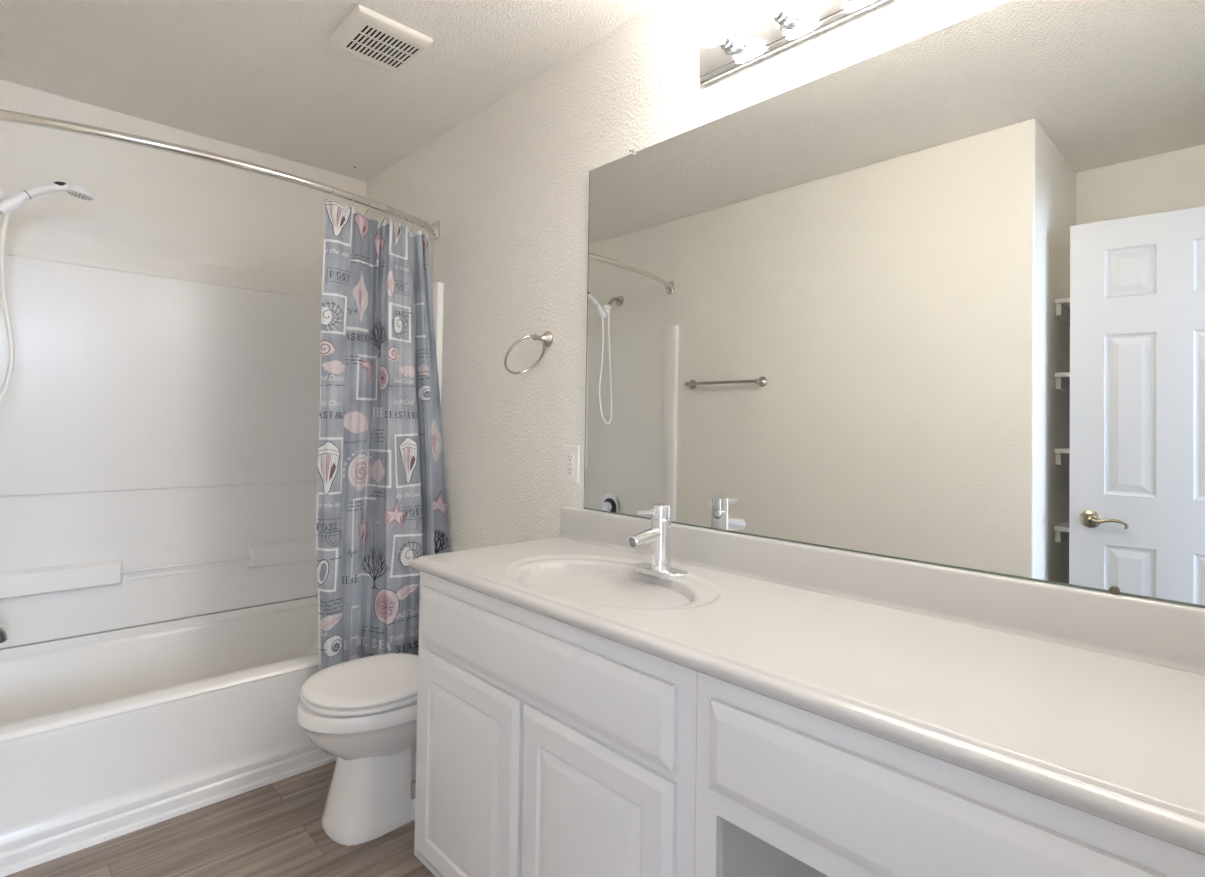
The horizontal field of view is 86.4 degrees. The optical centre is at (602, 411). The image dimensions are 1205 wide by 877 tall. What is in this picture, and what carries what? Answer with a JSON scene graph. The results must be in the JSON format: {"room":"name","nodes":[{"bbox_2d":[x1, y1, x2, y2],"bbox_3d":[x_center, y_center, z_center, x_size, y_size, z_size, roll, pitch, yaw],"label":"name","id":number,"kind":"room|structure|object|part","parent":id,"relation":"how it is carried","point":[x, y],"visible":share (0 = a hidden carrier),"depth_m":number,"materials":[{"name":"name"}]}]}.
{"room":"bathroom","nodes":[
{"label":"bathroom","id":0,"kind":"room"},
{"bbox_2d":[0,79,365,276],"bbox_3d":[-1.797,0.042,2.712,1.524,2.434,0.120,2,-1,-44],"label":"wall","id":1,"kind":"structure","parent":0,"point":[149,202],"depth_m":2.61,"materials":[{"name":"white paint"}]},
{"bbox_2d":[5,236,321,298],"bbox_3d":[-1.737,-0.606,2.672,1.522,0.113,0.026,2,-1,-44],"label":"trim","id":2,"kind":"structure","parent":1,"relation":"attached to","point":[269,281],"depth_m":2.63,"materials":[{"name":"white paint"}]},
{"bbox_2d":[0,254,443,648],"bbox_3d":[-1.486,0.166,2.383,1.523,1.432,0.782,2,-1,-44],"label":"tub surround","id":3,"kind":"object","parent":1,"relation":"attached to","point":[159,436],"visible":0.73,"depth_m":2.56,"materials":[{"name":"white plastic"}]},
{"bbox_2d":[0,627,7,642],"bbox_3d":[-2.012,0.703,2.004,0.226,0.086,0.076,2,-1,-44],"label":"tub spout","id":4,"kind":"object","parent":3,"relation":"attached to","point":[3,636],"visible":1,"depth_m":2.06,"materials":[{"name":"silver metal"}]},
{"bbox_2d":[4,761,434,876],"bbox_3d":[-0.129,1.269,0.331,2.650,0.050,5.861,2,-1,-44],"label":"floor","id":5,"kind":"structure","parent":0,"point":[275,829],"depth_m":1.85,"materials":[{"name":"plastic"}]},
{"bbox_2d":[0,595,336,876],"bbox_3d":[-1.498,1.056,2.365,1.520,0.404,0.787,2,-1,-44],"label":"bathtub","id":6,"kind":"object","parent":5,"relation":"on","point":[105,735],"visible":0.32,"depth_m":2.10,"materials":[{"name":"white ceramic"}]},
{"bbox_2d":[296,653,417,845],"bbox_3d":[-0.645,0.924,2.087,0.653,0.686,0.386,2,-1,-44],"label":"toilet","id":7,"kind":"object","parent":5,"relation":"on","point":[362,712],"visible":0.41,"depth_m":1.91,"materials":[{"name":"white ceramic"}]},
{"bbox_3d":[-0.723,0.859,2.013,0.412,0.014,0.380,2,-1,-44],"label":"seat","id":8,"kind":"part","parent":7,"relation":"part of","materials":[{"name":"white plastic"}]},
{"bbox_3d":[-0.722,0.837,2.014,0.408,0.022,0.374,2,-1,-44],"label":"lid","id":9,"kind":"part","parent":7,"relation":"part of","materials":[{"name":"white plastic"}]},
{"bbox_2d":[414,571,697,876],"bbox_3d":[0.003,0.844,1.526,0.523,0.846,0.918,2,-1,-44],"label":"base cabinet","id":10,"kind":"object","parent":5,"relation":"on","point":[546,746],"visible":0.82,"depth_m":1.29,"materials":[{"name":"white wood"}]},
{"bbox_3d":[-0.327,0.873,1.505,0.019,0.522,0.431,2,-1,-44],"label":"door","id":11,"kind":"part","parent":10,"relation":"part of","materials":[{"name":"white wood"}]},
{"bbox_3d":[-0.177,0.523,1.361,0.019,0.140,0.849,2,-1,-44],"label":"false drawer","id":12,"kind":"part","parent":10,"relation":"part of","materials":[{"name":"white wood"}]},
{"bbox_3d":[-0.029,0.872,1.194,0.019,0.522,0.408,2,-1,-44],"label":"door","id":13,"kind":"part","parent":10,"relation":"part of","materials":[{"name":"white wood"}]},
{"bbox_2d":[409,506,1204,855],"bbox_3d":[0.257,0.412,1.278,0.523,0.239,1.687,2,-1,-44],"label":"countertop","id":14,"kind":"structure","parent":10,"relation":"on","point":[1092,702],"depth_m":1.03,"materials":[{"name":"grey stone"}]},
{"bbox_2d":[627,503,687,579],"bbox_3d":[0.118,0.315,1.567,0.135,0.172,0.156,2,-1,-44],"label":"sink faucet","id":15,"kind":"object","parent":14,"relation":"on","point":[658,535],"visible":1,"depth_m":1.57,"materials":[{"name":"silver metal"}]},
{"bbox_3d":[0.108,0.243,1.562,0.065,0.015,0.013,2,-1,-39],"label":"lever","id":16,"kind":"part","parent":15,"relation":"part of","materials":[{"name":"silver metal"}]},
{"bbox_3d":[0.105,0.304,1.556,0.093,0.047,0.035,2,-1,-44],"label":"spout","id":17,"kind":"part","parent":15,"relation":"part of","materials":[{"name":"silver metal"}]},
{"bbox_3d":[0.144,0.395,1.591,0.062,0.014,0.156,2,-1,-44],"label":"deck plate","id":18,"kind":"part","parent":15,"relation":"part of","materials":[{"name":"silver metal"}]},
{"bbox_2d":[695,672,1204,876],"bbox_3d":[0.576,0.843,0.928,0.523,0.846,0.737,2,-1,-44],"label":"vanity cabinet","id":19,"kind":"object","parent":5,"relation":"on","point":[783,790],"visible":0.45,"depth_m":0.82,"materials":[{"name":"white wood"}]},
{"bbox_2d":[0,0,661,180],"bbox_3d":[-0.915,-1.212,1.239,2.650,0.050,3.471,2,-1,-44],"label":"ceiling","id":20,"kind":"structure","parent":0,"point":[264,76],"depth_m":2.16,"materials":[{"name":"white paint"}]},
{"bbox_2d":[327,4,432,71],"bbox_3d":[-0.697,-1.160,2.008,0.236,0.020,0.236,2,-1,-44],"label":"ceiling vent","id":21,"kind":"object","parent":20,"relation":"in","point":[367,34],"visible":1,"depth_m":1.99,"materials":[{"name":"white plastic"}]},
{"bbox_2d":[365,0,1010,551],"bbox_3d":[-0.044,0.059,2.071,0.120,2.434,3.471,2,-1,-44],"label":"wall","id":22,"kind":"structure","parent":0,"point":[507,187],"depth_m":2.17,"materials":[{"name":"white paint"}]},
{"bbox_2d":[0,109,439,239],"bbox_3d":[-1.186,-0.778,2.103,1.523,0.074,0.214,2,-1,-44],"label":"shower rod","id":23,"kind":"object","parent":22,"relation":"attached to","point":[433,229],"visible":0.99,"depth_m":1.94,"materials":[{"name":"silver metal"}]},
{"bbox_2d":[316,186,449,670],"bbox_3d":[-0.825,0.161,2.416,0.503,1.887,0.225,2,-1,-44],"label":"shower curtain","id":24,"kind":"object","parent":23,"relation":"hanging from","point":[382,506],"visible":0.91,"depth_m":2.38,"materials":[{"name":"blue fabric"}]},
{"bbox_2d":[426,224,436,235],"bbox_3d":[-0.712,-0.760,2.662,0.046,0.046,0.036,0,-1,23],"label":"socket","id":25,"kind":"object","parent":23,"relation":"attached to","point":[431,229],"depth_m":2.65,"materials":[{"name":"silver metal"}]},
{"bbox_2d":[504,331,552,374],"bbox_3d":[-0.251,-0.197,2.094,0.158,0.146,0.102,2,-1,-44],"label":"towel ring","id":26,"kind":"object","parent":22,"relation":"attached to","point":[546,338],"visible":1,"depth_m":2.11,"materials":[{"name":"silver metal"}]},
{"bbox_2d":[563,445,579,483],"bbox_3d":[-0.101,0.166,2.033,0.008,0.118,0.076,2,-1,-44],"label":"wall outlet","id":27,"kind":"object","parent":22,"relation":"attached to","point":[571,454],"visible":1,"depth_m":2.03,"materials":[{"name":"white plastic"}]},
{"bbox_2d":[566,453,573,474],"bbox_3d":[-0.103,0.166,2.031,0.003,0.068,0.034,2,-1,-44],"label":"receptacle","id":28,"kind":"object","parent":27,"relation":"attached to","point":[569,456],"depth_m":2.03,"materials":[{"name":"white plastic"}]},
{"bbox_2d":[699,0,892,85],"bbox_3d":[0.564,-0.920,1.335,0.067,0.124,0.916,2,-1,-44],"label":"vanity light","id":29,"kind":"object","parent":22,"relation":"attached to","point":[747,41],"visible":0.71,"depth_m":1.51,"materials":[{"name":"silver metal"}]},
{"bbox_2d":[694,9,726,46],"bbox_3d":[0.261,-0.922,1.542,0.086,0.080,0.080,2,-1,-44],"label":"globe bulb","id":30,"kind":"object","parent":29,"relation":"attached to","point":[710,27],"visible":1,"depth_m":1.51,"materials":[{"name":"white glass"}]},
{"bbox_2d":[718,29,739,54],"bbox_3d":[0.306,-0.920,1.585,0.043,0.052,0.052,2,-1,-44],"label":"bulb","id":31,"kind":"object","parent":29,"relation":"attached to","point":[730,45],"depth_m":1.58,"materials":[{"name":"white glass"}]},
{"bbox_2d":[746,0,781,20],"bbox_3d":[0.363,-0.922,1.436,0.086,0.080,0.080,2,-1,-44],"label":"globe bulb","id":32,"kind":"object","parent":29,"relation":"attached to","point":[761,10],"visible":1,"depth_m":1.42,"materials":[{"name":"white glass"}]},
{"bbox_2d":[770,2,793,28],"bbox_3d":[0.408,-0.920,1.479,0.043,0.052,0.052,2,-1,-44],"label":"bulb","id":33,"kind":"object","parent":29,"relation":"attached to","point":[784,18],"depth_m":1.48,"materials":[{"name":"white glass"}]},
{"bbox_2d":[559,506,1204,674],"bbox_3d":[0.446,0.361,1.444,0.022,0.126,1.664,2,-1,-44],"label":"backsplash","id":34,"kind":"structure","parent":22,"relation":"attached to","point":[1166,634],"depth_m":1.22,"materials":[{"name":"grey stone"}]},
{"bbox_2d":[584,0,1204,607],"bbox_3d":[0.493,-0.232,1.426,0.010,1.063,1.569,2,-1,-44],"label":"wall mirror","id":35,"kind":"object","parent":22,"relation":"attached to","point":[937,297],"visible":1,"depth_m":1.25,"materials":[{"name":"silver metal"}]},
{"bbox_3d":[-1.788,0.011,0.976,0.866,2.434,2.639,2,-1,-44],"label":"wall","id":36,"kind":"structure","parent":0,"visible":0},
{"bbox_2d":[0,181,93,401],"bbox_3d":[-1.910,-0.397,2.046,0.436,0.813,0.092,2,-1,-36],"label":"shower","id":37,"kind":"object","parent":36,"relation":"attached to","point":[9,205],"visible":1,"depth_m":2.03,"materials":[{"name":"white plastic"}]},
{"bbox_2d":[0,194,25,214],"bbox_3d":[-1.887,-0.660,2.044,0.072,0.074,0.039,2,-1,-44],"label":"shower arm","id":38,"kind":"object","parent":37,"relation":"on","point":[9,205],"depth_m":2.04,"materials":[{"name":"white plastic"}]},
{"bbox_3d":[-1.841,-0.711,2.088,0.130,0.096,0.031,2,-1,-44],"label":"handle","id":39,"kind":"part","parent":37,"relation":"part of","materials":[{"name":"white plastic"}]}
]}

